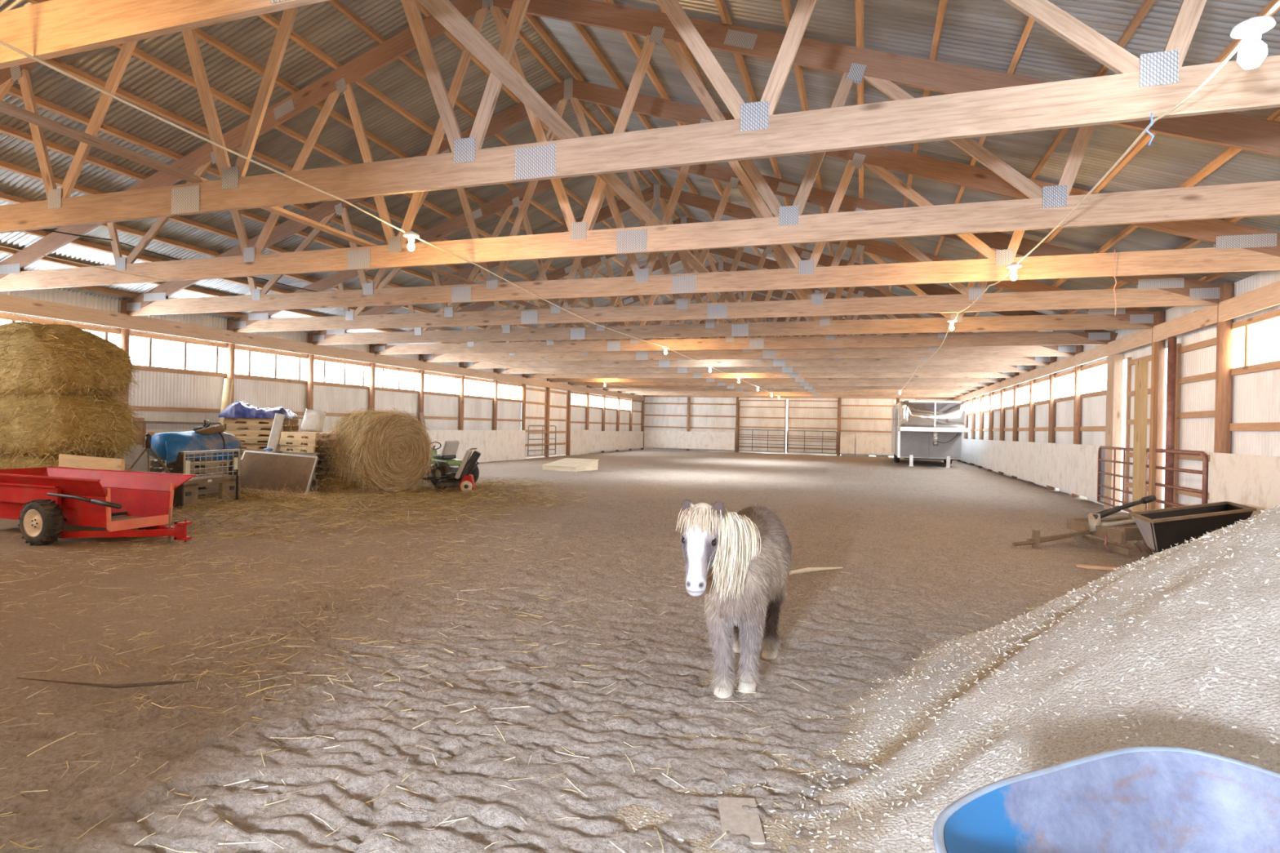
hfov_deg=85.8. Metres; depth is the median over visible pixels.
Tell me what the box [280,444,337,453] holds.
pallet
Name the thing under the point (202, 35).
purlin
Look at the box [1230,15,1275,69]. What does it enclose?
bulb
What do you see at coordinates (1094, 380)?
window
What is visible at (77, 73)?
purlin
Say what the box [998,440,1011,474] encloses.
kickboard
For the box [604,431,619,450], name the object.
kickboard
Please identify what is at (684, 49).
purlin
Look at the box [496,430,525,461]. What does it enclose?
kickboard
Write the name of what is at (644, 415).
wooden beam
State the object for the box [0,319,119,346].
window
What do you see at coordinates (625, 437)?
kickboard
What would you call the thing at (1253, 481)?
kickboard
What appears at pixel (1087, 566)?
plank
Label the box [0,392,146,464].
hay bale
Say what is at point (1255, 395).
wall
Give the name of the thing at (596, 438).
kickboard
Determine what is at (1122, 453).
ground
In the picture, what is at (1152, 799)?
wheelbarrow
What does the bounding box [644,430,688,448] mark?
kickboard
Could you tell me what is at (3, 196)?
purlin
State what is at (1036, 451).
kickboard
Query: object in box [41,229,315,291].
cable
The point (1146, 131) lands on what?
twine
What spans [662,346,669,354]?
bulb
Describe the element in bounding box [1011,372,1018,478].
wall post
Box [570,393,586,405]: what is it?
window
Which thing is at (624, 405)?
window
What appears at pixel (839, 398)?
wall post
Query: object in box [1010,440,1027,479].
kickboard
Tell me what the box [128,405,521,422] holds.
beam
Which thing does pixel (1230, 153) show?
purlin
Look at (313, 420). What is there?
sack
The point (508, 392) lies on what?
window
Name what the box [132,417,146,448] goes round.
board
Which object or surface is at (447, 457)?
riding mower
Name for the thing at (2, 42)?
cord
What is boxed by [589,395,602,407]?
window
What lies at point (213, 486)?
pallet
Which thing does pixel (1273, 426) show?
wooden beam
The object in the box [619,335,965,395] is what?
roof truss
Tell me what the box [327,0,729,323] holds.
purlin
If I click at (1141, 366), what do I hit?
timber
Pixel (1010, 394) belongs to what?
window
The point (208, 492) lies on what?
pallet
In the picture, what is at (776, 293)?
roof truss
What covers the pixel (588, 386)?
wall post
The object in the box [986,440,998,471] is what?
kickboard
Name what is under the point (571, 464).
platform
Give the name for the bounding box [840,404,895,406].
wooden beam
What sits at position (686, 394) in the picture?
roof truss
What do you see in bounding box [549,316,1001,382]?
roof truss
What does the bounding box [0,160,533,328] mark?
purlin
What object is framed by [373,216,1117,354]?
roof truss
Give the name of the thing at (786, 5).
purlin
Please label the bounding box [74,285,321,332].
purlin
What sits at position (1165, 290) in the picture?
roof truss
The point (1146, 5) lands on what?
purlin
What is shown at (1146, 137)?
purlin
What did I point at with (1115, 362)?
wall post
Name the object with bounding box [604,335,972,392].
roof truss
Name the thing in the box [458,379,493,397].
window
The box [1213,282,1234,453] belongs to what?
wall post
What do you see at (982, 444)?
kickboard
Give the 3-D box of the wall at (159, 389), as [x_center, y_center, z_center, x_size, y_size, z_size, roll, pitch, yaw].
[-6.667,-0.519,24.734,0.026,3.850,44.050,1,0,18]
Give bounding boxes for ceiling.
[0,0,1279,344]
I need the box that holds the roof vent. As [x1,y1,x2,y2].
[912,399,942,400]
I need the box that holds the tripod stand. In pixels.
[129,433,171,473]
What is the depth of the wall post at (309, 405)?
18.08 m
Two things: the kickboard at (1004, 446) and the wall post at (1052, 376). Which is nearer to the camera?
the wall post at (1052, 376)
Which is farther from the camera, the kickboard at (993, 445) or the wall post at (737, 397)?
the wall post at (737, 397)
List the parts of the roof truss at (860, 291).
nail plate, nail plate, nail plate, nail plate, nail plate, nail plate, nail plate, nail plate, nail plate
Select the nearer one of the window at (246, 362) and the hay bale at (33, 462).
the hay bale at (33, 462)
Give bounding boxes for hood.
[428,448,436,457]
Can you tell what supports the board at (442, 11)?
on the roof truss at (51, 28)
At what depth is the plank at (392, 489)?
14.29 m
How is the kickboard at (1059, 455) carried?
attached to the wall post at (1077, 374)
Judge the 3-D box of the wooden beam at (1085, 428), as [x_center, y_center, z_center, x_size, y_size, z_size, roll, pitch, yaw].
[14.124,0.130,27.214,0.040,0.110,26.518,1,0,18]
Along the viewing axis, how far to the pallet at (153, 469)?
12.92 m
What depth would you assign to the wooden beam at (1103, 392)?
18.83 m
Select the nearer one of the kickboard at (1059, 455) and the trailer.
the kickboard at (1059, 455)
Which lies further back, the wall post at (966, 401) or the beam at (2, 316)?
the wall post at (966, 401)
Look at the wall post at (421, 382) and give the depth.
22.64 m
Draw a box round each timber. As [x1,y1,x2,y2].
[1131,360,1148,519]
[1148,342,1158,510]
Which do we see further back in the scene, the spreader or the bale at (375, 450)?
the bale at (375, 450)
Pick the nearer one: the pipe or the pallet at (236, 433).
the pipe
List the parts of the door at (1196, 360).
frame, panel, frame, panel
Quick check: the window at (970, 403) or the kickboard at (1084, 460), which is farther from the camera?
the window at (970, 403)
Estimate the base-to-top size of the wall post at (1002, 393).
3.860 m
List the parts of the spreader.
headboard, post, post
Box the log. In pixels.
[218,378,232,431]
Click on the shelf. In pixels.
(133, 421)
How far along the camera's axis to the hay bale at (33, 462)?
9.79 m
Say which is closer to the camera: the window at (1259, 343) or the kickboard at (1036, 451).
the window at (1259, 343)
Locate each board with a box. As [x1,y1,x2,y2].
[0,100,625,340]
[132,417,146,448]
[146,431,167,435]
[416,0,772,337]
[419,412,431,465]
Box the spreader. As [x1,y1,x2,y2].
[0,466,195,546]
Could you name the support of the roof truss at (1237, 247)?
on the header beam at (8, 304)
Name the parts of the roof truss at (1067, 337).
nail plate, nail plate, nail plate, nail plate, nail plate, nail plate, nail plate, nail plate, nail plate, nail plate, nail plate, nail plate, nail plate, nail plate, nail plate, nail plate, nail plate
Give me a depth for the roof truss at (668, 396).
42.38 m
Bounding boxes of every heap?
[206,480,337,502]
[308,462,363,494]
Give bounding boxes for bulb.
[403,231,419,251]
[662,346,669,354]
[946,318,956,330]
[1005,262,1022,280]
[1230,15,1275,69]
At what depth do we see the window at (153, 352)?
14.74 m
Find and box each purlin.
[0,124,606,340]
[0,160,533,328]
[0,191,537,342]
[0,246,449,343]
[6,86,595,325]
[21,229,498,342]
[26,0,685,338]
[42,57,632,325]
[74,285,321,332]
[194,27,707,338]
[257,13,702,320]
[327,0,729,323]
[415,0,764,337]
[501,8,767,319]
[524,13,729,263]
[570,22,766,295]
[602,0,785,300]
[656,0,742,168]
[715,0,804,248]
[781,0,844,319]
[855,0,864,297]
[883,0,947,319]
[928,0,1155,333]
[933,17,1035,256]
[973,0,1279,316]
[991,108,1279,333]
[1032,217,1244,332]
[1137,271,1231,310]
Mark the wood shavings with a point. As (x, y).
(1205, 535)
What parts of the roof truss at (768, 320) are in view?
nail plate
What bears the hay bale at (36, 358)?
on the hay bale at (77, 425)
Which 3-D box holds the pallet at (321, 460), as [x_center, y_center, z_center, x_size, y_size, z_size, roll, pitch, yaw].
[-6.837,0.739,14.652,1.146,0.135,1.000,1,0,30]
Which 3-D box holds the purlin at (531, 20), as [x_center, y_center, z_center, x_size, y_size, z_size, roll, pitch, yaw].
[2.658,-5.298,21.749,0.076,0.101,44.050,1,0,18]
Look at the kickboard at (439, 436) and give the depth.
23.96 m
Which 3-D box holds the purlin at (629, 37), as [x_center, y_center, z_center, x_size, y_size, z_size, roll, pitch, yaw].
[3.970,-4.806,21.321,0.076,0.101,44.050,1,0,18]
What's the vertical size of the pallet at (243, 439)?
0.135 m
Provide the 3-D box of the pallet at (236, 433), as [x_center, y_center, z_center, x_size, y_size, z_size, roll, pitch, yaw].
[-8.421,0.159,15.383,1.153,0.135,1.000,1,0,-5]
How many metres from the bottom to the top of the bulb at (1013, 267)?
0.200 m
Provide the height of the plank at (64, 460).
0.200 m
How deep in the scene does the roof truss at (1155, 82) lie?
5.13 m
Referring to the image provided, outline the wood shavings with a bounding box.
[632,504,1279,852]
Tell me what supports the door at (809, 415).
in the wall at (650, 409)
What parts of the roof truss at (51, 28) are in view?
nail plate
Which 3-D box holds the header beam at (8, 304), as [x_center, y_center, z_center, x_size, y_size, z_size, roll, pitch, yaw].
[-6.473,-1.985,24.681,0.040,0.290,44.050,1,0,18]
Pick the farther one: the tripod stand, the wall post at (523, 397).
the wall post at (523, 397)
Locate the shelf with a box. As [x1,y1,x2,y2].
[119,420,220,458]
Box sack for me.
[301,408,326,431]
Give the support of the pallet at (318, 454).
on the pallet at (321, 460)
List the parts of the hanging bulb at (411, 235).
glass bulb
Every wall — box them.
[0,288,642,455]
[644,396,952,457]
[956,270,1279,505]
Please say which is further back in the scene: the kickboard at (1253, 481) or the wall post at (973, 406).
the wall post at (973, 406)
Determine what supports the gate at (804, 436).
on the floor
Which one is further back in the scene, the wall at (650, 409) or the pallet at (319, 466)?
the wall at (650, 409)
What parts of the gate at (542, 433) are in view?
rail, rail, rail, rail, rail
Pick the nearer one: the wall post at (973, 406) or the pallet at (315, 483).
the pallet at (315, 483)
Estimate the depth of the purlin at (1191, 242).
9.22 m
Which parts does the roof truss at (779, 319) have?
nail plate, nail plate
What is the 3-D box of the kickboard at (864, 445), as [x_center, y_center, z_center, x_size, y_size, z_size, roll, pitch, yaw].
[14.068,1.114,40.921,2.394,1.120,0.018,1,0,18]
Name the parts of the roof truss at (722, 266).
nail plate, nail plate, nail plate, nail plate, nail plate, nail plate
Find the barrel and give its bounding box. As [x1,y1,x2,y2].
[146,419,240,463]
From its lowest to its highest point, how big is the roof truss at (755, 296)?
3.414 m
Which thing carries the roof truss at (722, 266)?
on the header beam at (1267, 296)
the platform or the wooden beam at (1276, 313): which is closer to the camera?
the wooden beam at (1276, 313)
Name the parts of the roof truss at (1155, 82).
nail plate, nail plate, nail plate, nail plate, nail plate, nail plate, nail plate, nail plate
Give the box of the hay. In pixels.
[74,475,597,542]
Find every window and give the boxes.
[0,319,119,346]
[129,336,227,373]
[235,349,307,380]
[313,360,369,386]
[368,368,419,391]
[423,373,459,394]
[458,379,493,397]
[493,383,521,399]
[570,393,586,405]
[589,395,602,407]
[604,397,617,408]
[619,400,630,409]
[968,401,972,413]
[975,398,984,412]
[983,395,994,410]
[993,392,1005,408]
[1005,390,1013,407]
[1018,383,1035,404]
[1035,380,1056,401]
[1056,371,1083,398]
[1082,364,1106,394]
[1232,317,1279,368]
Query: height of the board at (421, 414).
1.813 m
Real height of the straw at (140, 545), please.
0.123 m
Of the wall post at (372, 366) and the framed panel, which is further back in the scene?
the wall post at (372, 366)
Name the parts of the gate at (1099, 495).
rail, rail, rail, rail, rail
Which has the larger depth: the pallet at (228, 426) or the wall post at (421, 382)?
the wall post at (421, 382)
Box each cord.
[0,40,781,396]
[0,244,168,281]
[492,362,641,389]
[893,0,1279,397]
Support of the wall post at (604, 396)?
on the floor
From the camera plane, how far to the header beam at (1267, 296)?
11.83 m
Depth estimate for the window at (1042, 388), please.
20.59 m
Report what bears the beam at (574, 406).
attached to the wall at (159, 389)
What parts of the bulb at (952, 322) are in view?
glass bulb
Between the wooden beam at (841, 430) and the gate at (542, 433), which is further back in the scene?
the wooden beam at (841, 430)
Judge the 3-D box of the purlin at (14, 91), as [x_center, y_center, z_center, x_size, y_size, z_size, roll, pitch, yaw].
[-2.309,-3.783,23.346,0.076,0.101,44.050,1,0,18]
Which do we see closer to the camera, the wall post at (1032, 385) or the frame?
the frame
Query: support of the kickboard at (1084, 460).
attached to the wall post at (1077, 374)
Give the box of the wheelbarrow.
[933,746,1279,852]
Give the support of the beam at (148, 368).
attached to the wall at (159, 389)
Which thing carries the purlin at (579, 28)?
attached to the ceiling
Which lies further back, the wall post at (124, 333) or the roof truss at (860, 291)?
the roof truss at (860, 291)
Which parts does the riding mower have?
seat, seat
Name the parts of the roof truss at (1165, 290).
nail plate, nail plate, nail plate, nail plate, nail plate, nail plate, nail plate, nail plate, nail plate, nail plate, nail plate, nail plate, nail plate, nail plate, nail plate, nail plate, nail plate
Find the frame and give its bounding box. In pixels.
[1012,494,1156,555]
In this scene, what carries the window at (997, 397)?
in the wall at (1255, 395)
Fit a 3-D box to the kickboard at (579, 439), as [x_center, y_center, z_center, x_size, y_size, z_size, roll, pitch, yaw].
[-3.084,0.814,35.240,0.018,1.280,2.394,1,0,18]
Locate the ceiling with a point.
(982, 34)
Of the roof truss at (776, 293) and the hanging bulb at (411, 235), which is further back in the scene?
the roof truss at (776, 293)
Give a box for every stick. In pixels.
[16,677,195,688]
[788,567,843,575]
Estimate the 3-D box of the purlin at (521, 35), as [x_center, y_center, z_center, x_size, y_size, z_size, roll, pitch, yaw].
[2.353,-5.304,21.848,0.076,0.101,44.050,1,0,18]
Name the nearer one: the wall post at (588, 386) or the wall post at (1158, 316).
the wall post at (1158, 316)
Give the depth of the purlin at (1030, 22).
6.39 m
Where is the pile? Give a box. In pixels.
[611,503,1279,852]
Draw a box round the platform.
[541,457,598,471]
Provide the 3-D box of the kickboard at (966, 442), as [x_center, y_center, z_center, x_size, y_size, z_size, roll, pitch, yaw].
[16.145,1.190,34.058,0.018,1.154,2.394,1,0,18]
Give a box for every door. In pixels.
[524,386,568,457]
[737,398,838,455]
[1124,334,1216,511]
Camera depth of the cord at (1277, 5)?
4.50 m
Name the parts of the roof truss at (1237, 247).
nail plate, nail plate, nail plate, nail plate, nail plate, nail plate, nail plate, nail plate, nail plate, nail plate, nail plate, nail plate, nail plate, nail plate, nail plate, nail plate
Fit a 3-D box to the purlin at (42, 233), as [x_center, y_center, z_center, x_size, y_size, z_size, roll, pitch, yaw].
[-4.973,-2.914,24.203,0.076,0.101,44.050,1,0,18]
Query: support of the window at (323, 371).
in the wall at (159, 389)
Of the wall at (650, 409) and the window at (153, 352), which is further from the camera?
the wall at (650, 409)
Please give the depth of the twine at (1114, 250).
8.38 m
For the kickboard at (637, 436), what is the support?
attached to the wall post at (631, 400)
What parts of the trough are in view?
leg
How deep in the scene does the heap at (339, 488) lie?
14.19 m
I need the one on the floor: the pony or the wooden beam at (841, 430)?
the pony
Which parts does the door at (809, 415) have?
frame, panel, frame, panel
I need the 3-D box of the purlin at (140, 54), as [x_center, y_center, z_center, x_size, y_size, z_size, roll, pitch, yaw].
[-0.977,-4.218,22.918,0.076,0.101,44.050,1,0,18]
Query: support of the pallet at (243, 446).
on the pallet at (242, 451)
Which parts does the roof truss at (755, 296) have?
nail plate, nail plate, nail plate, nail plate, nail plate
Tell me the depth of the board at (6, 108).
6.17 m
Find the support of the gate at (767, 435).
on the floor
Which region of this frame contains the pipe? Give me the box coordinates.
[1164,337,1177,508]
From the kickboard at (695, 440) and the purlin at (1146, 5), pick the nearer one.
the purlin at (1146, 5)
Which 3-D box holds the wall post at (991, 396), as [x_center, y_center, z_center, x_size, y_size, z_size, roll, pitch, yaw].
[14.418,-0.019,28.319,0.168,3.860,0.159,1,0,18]
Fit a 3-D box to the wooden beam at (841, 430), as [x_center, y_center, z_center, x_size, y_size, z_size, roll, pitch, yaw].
[15.167,0.328,40.837,6.470,0.090,0.038,1,0,18]
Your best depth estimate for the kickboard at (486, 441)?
26.24 m
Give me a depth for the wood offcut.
15.36 m
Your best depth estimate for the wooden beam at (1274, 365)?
9.32 m
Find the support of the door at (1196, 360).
in the wall at (1255, 395)
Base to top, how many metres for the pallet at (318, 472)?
0.135 m
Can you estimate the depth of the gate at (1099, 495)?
13.88 m
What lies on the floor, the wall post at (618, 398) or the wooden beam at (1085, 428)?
the wall post at (618, 398)
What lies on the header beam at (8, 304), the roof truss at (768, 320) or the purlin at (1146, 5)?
the roof truss at (768, 320)
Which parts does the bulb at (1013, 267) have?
glass bulb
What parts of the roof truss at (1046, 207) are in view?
nail plate, nail plate, nail plate, nail plate, nail plate, nail plate, nail plate, nail plate, nail plate, nail plate, nail plate, nail plate, nail plate, nail plate, nail plate, nail plate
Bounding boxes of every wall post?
[119,299,129,404]
[226,319,235,404]
[306,333,314,409]
[368,344,375,411]
[417,354,424,424]
[458,361,464,430]
[492,368,497,430]
[521,373,525,430]
[545,377,550,457]
[566,382,571,455]
[585,385,589,430]
[601,388,605,452]
[616,391,619,451]
[629,393,632,450]
[640,395,644,449]
[686,396,690,450]
[734,396,738,452]
[836,397,840,455]
[963,392,968,462]
[970,389,975,465]
[978,386,984,467]
[987,382,994,471]
[998,377,1005,475]
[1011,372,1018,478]
[1027,364,1035,483]
[1046,356,1056,489]
[1071,344,1082,497]
[1103,354,1123,509]
[1147,310,1164,510]
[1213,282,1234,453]
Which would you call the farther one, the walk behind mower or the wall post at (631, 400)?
the wall post at (631, 400)
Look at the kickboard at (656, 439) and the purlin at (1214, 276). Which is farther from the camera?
the kickboard at (656, 439)
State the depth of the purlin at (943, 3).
6.58 m
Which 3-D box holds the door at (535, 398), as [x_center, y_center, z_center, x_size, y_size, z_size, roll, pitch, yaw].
[-4.342,-0.154,31.869,0.068,3.080,4.760,1,0,18]
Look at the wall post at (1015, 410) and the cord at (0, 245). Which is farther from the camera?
the wall post at (1015, 410)
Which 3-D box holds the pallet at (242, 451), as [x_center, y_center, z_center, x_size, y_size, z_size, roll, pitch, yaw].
[-8.410,0.569,15.401,1.153,0.135,1.000,1,0,-5]
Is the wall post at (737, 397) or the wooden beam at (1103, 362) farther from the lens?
the wall post at (737, 397)
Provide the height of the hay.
0.241 m
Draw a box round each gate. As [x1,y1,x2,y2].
[527,425,556,456]
[737,429,785,452]
[786,430,837,453]
[1097,445,1133,511]
[1145,448,1208,510]
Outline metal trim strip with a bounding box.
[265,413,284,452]
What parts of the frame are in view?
frame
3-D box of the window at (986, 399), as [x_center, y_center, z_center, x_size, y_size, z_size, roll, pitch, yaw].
[14.888,-0.984,29.435,0.053,0.570,2.400,1,0,18]
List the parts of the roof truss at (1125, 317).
nail plate, nail plate, nail plate, nail plate, nail plate, nail plate, nail plate, nail plate, nail plate, nail plate, nail plate, nail plate, nail plate, nail plate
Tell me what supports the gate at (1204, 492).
attached to the timber at (1154, 365)
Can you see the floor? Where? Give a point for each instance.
(883, 510)
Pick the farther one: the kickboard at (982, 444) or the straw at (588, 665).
the kickboard at (982, 444)
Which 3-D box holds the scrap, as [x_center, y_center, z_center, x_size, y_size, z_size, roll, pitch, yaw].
[-7.758,0.483,14.385,0.225,0.082,0.117,1,0,18]
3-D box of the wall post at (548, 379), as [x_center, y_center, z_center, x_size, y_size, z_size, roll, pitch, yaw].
[-4.260,-0.422,31.845,0.168,3.860,0.159,1,0,18]
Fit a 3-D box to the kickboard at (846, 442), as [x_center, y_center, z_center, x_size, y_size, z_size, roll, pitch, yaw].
[12.475,1.080,41.437,0.844,1.120,0.018,1,0,18]
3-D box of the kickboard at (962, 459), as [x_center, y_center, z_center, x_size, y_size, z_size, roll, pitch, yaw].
[16.884,1.200,36.341,0.018,1.126,2.394,1,0,18]
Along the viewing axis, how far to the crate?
11.72 m
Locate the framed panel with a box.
[240,450,318,494]
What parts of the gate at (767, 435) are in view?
rail, rail, rail, rail, rail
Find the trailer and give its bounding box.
[891,399,970,467]
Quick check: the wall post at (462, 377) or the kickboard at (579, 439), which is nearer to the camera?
the wall post at (462, 377)
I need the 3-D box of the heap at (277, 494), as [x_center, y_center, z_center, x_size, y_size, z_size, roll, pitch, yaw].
[-7.183,1.201,13.225,3.568,0.323,1.547,1,0,15]
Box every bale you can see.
[0,316,142,405]
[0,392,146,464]
[0,453,134,471]
[315,407,443,493]
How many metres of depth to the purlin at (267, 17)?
9.78 m
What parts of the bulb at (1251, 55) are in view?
glass bulb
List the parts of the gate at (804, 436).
rail, rail, rail, rail, rail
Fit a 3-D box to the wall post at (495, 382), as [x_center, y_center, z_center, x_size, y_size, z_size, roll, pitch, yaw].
[-5.739,-0.454,27.278,0.168,3.860,0.159,1,0,18]
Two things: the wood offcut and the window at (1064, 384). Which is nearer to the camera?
the wood offcut
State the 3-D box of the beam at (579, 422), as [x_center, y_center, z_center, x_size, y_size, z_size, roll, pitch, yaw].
[-1.722,-0.182,39.913,0.040,0.090,12.118,1,0,18]
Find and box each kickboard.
[125,429,193,472]
[426,430,463,464]
[462,430,497,462]
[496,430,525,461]
[569,430,588,455]
[588,431,604,452]
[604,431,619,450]
[618,431,632,449]
[631,431,643,448]
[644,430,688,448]
[687,431,734,450]
[840,435,854,453]
[855,435,893,455]
[960,438,963,461]
[963,438,970,463]
[969,439,978,464]
[977,439,987,467]
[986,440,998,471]
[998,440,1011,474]
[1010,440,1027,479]
[1026,441,1046,486]
[1045,442,1071,492]
[1071,444,1101,501]
[1208,452,1279,519]
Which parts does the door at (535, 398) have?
panel, frame, panel, frame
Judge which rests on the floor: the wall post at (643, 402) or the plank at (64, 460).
the wall post at (643, 402)
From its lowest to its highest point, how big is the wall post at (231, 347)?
3.860 m
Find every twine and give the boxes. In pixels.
[1113,249,1116,315]
[1145,112,1154,145]
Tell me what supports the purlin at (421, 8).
attached to the ceiling
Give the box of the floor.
[0,448,1153,852]
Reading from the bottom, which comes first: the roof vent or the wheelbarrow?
the wheelbarrow
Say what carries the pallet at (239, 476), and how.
on the pallet at (213, 486)
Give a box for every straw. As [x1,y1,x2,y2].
[0,504,635,852]
[0,531,1097,852]
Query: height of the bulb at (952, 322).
0.200 m
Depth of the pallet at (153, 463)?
12.93 m
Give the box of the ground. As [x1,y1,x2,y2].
[759,443,1165,508]
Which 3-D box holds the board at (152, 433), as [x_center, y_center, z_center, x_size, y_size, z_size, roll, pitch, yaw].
[-9.848,0.227,14.286,0.035,0.220,0.880,1,0,18]
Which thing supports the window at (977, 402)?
in the wall at (1255, 395)
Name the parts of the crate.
plate, frame, guard rail, plate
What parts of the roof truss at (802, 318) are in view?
nail plate, nail plate, nail plate, nail plate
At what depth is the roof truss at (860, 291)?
19.30 m
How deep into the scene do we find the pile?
2.84 m
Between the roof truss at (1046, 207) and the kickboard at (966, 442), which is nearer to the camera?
the roof truss at (1046, 207)
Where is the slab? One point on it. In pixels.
(739, 821)
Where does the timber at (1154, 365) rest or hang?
on the floor
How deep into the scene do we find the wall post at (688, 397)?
44.51 m
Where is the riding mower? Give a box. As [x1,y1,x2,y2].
[425,440,479,485]
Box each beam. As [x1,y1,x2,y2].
[0,293,644,400]
[0,313,522,386]
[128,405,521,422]
[132,364,522,402]
[570,391,642,402]
[570,404,641,412]
[570,421,641,425]
[644,402,736,404]
[644,414,735,417]
[644,426,735,429]
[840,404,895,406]
[840,417,892,419]
[840,430,891,432]
[952,280,1279,400]
[967,360,1106,402]
[967,390,1106,415]
[970,426,1105,431]
[1229,422,1279,431]
[1231,308,1279,329]
[1231,360,1279,375]
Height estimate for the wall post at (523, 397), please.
3.860 m
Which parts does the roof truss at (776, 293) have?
nail plate, nail plate, nail plate, nail plate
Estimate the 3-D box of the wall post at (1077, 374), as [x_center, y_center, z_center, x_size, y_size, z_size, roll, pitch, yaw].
[10.722,-0.098,16.903,0.168,3.860,0.159,1,0,18]
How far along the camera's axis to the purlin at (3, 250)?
13.93 m
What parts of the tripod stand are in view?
leg, leg, leg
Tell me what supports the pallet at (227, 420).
on the pallet at (228, 426)
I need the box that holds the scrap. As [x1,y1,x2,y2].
[263,448,272,451]
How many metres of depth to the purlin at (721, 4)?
8.58 m
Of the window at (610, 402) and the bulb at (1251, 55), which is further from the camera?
the window at (610, 402)
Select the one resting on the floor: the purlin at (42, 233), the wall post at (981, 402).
the wall post at (981, 402)
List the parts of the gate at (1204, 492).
rail, rail, rail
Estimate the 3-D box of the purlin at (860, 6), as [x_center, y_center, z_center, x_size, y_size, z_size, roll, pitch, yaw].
[6.594,-3.822,20.465,0.076,0.101,44.050,1,0,18]
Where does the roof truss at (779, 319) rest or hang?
on the header beam at (1267, 296)
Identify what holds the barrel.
on the pallet at (153, 463)
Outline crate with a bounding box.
[172,448,239,508]
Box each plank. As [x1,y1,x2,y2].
[58,453,124,471]
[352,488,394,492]
[1075,564,1121,570]
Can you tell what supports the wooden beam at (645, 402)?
attached to the wall at (650, 409)
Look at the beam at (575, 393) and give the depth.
38.64 m
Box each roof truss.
[0,0,328,69]
[0,0,1279,233]
[0,0,1279,291]
[126,78,1279,315]
[232,163,1219,332]
[312,184,1153,345]
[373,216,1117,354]
[423,248,1083,362]
[463,261,1057,368]
[497,289,1031,373]
[525,291,1014,377]
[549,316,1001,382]
[570,317,990,386]
[589,319,980,389]
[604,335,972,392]
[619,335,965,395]
[632,393,959,397]
[642,395,955,399]
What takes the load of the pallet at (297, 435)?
on the pallet at (309, 442)
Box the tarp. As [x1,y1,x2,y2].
[217,400,297,418]
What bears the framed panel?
on the hay
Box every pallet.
[149,459,242,468]
[149,465,241,475]
[192,472,240,480]
[198,480,240,490]
[198,487,239,497]
[224,417,298,425]
[224,430,298,437]
[226,423,299,431]
[235,436,293,444]
[240,442,293,449]
[240,448,293,455]
[279,438,341,446]
[280,431,342,439]
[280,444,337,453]
[280,450,337,459]
[309,484,333,493]
[310,478,337,486]
[312,471,338,479]
[314,462,337,473]
[315,457,337,466]
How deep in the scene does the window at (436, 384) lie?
23.95 m
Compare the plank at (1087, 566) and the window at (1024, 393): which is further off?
the window at (1024, 393)
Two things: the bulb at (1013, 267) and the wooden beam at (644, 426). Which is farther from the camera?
the wooden beam at (644, 426)
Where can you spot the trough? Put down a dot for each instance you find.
(1160, 529)
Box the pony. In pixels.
[675,499,794,698]
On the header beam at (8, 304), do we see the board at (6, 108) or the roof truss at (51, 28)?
the roof truss at (51, 28)
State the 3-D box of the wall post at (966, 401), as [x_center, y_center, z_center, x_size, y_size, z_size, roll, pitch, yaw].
[16.635,0.029,35.169,0.168,3.860,0.159,1,0,18]
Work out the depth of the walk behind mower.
14.96 m
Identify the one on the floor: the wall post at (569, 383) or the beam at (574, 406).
the wall post at (569, 383)
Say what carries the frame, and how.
on the floor
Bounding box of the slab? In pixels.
[717,797,765,844]
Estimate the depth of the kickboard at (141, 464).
13.82 m
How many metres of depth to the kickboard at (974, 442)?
31.72 m
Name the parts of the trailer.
door, corner trim, jack leg, panel, jack leg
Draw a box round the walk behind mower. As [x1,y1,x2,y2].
[422,448,480,492]
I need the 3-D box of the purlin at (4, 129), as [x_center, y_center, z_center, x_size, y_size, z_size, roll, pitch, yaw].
[-2.975,-3.566,23.560,0.076,0.101,44.050,1,0,18]
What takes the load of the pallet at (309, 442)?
on the pallet at (283, 447)
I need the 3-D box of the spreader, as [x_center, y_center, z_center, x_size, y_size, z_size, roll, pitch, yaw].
[-6.858,0.983,8.593,3.300,0.791,1.418,1,0,18]
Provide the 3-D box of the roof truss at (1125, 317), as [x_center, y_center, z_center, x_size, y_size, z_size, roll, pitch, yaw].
[0.346,-3.636,15.241,19.043,3.414,0.055,1,0,18]
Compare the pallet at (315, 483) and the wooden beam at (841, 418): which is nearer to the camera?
the pallet at (315, 483)
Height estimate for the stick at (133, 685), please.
0.023 m
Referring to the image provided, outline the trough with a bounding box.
[1128,501,1256,555]
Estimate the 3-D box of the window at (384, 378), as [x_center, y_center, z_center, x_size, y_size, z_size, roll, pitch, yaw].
[-7.646,-1.470,21.596,0.054,0.570,2.400,1,0,18]
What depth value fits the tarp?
14.89 m
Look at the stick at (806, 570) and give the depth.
7.21 m
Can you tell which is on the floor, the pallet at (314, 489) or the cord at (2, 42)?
the pallet at (314, 489)

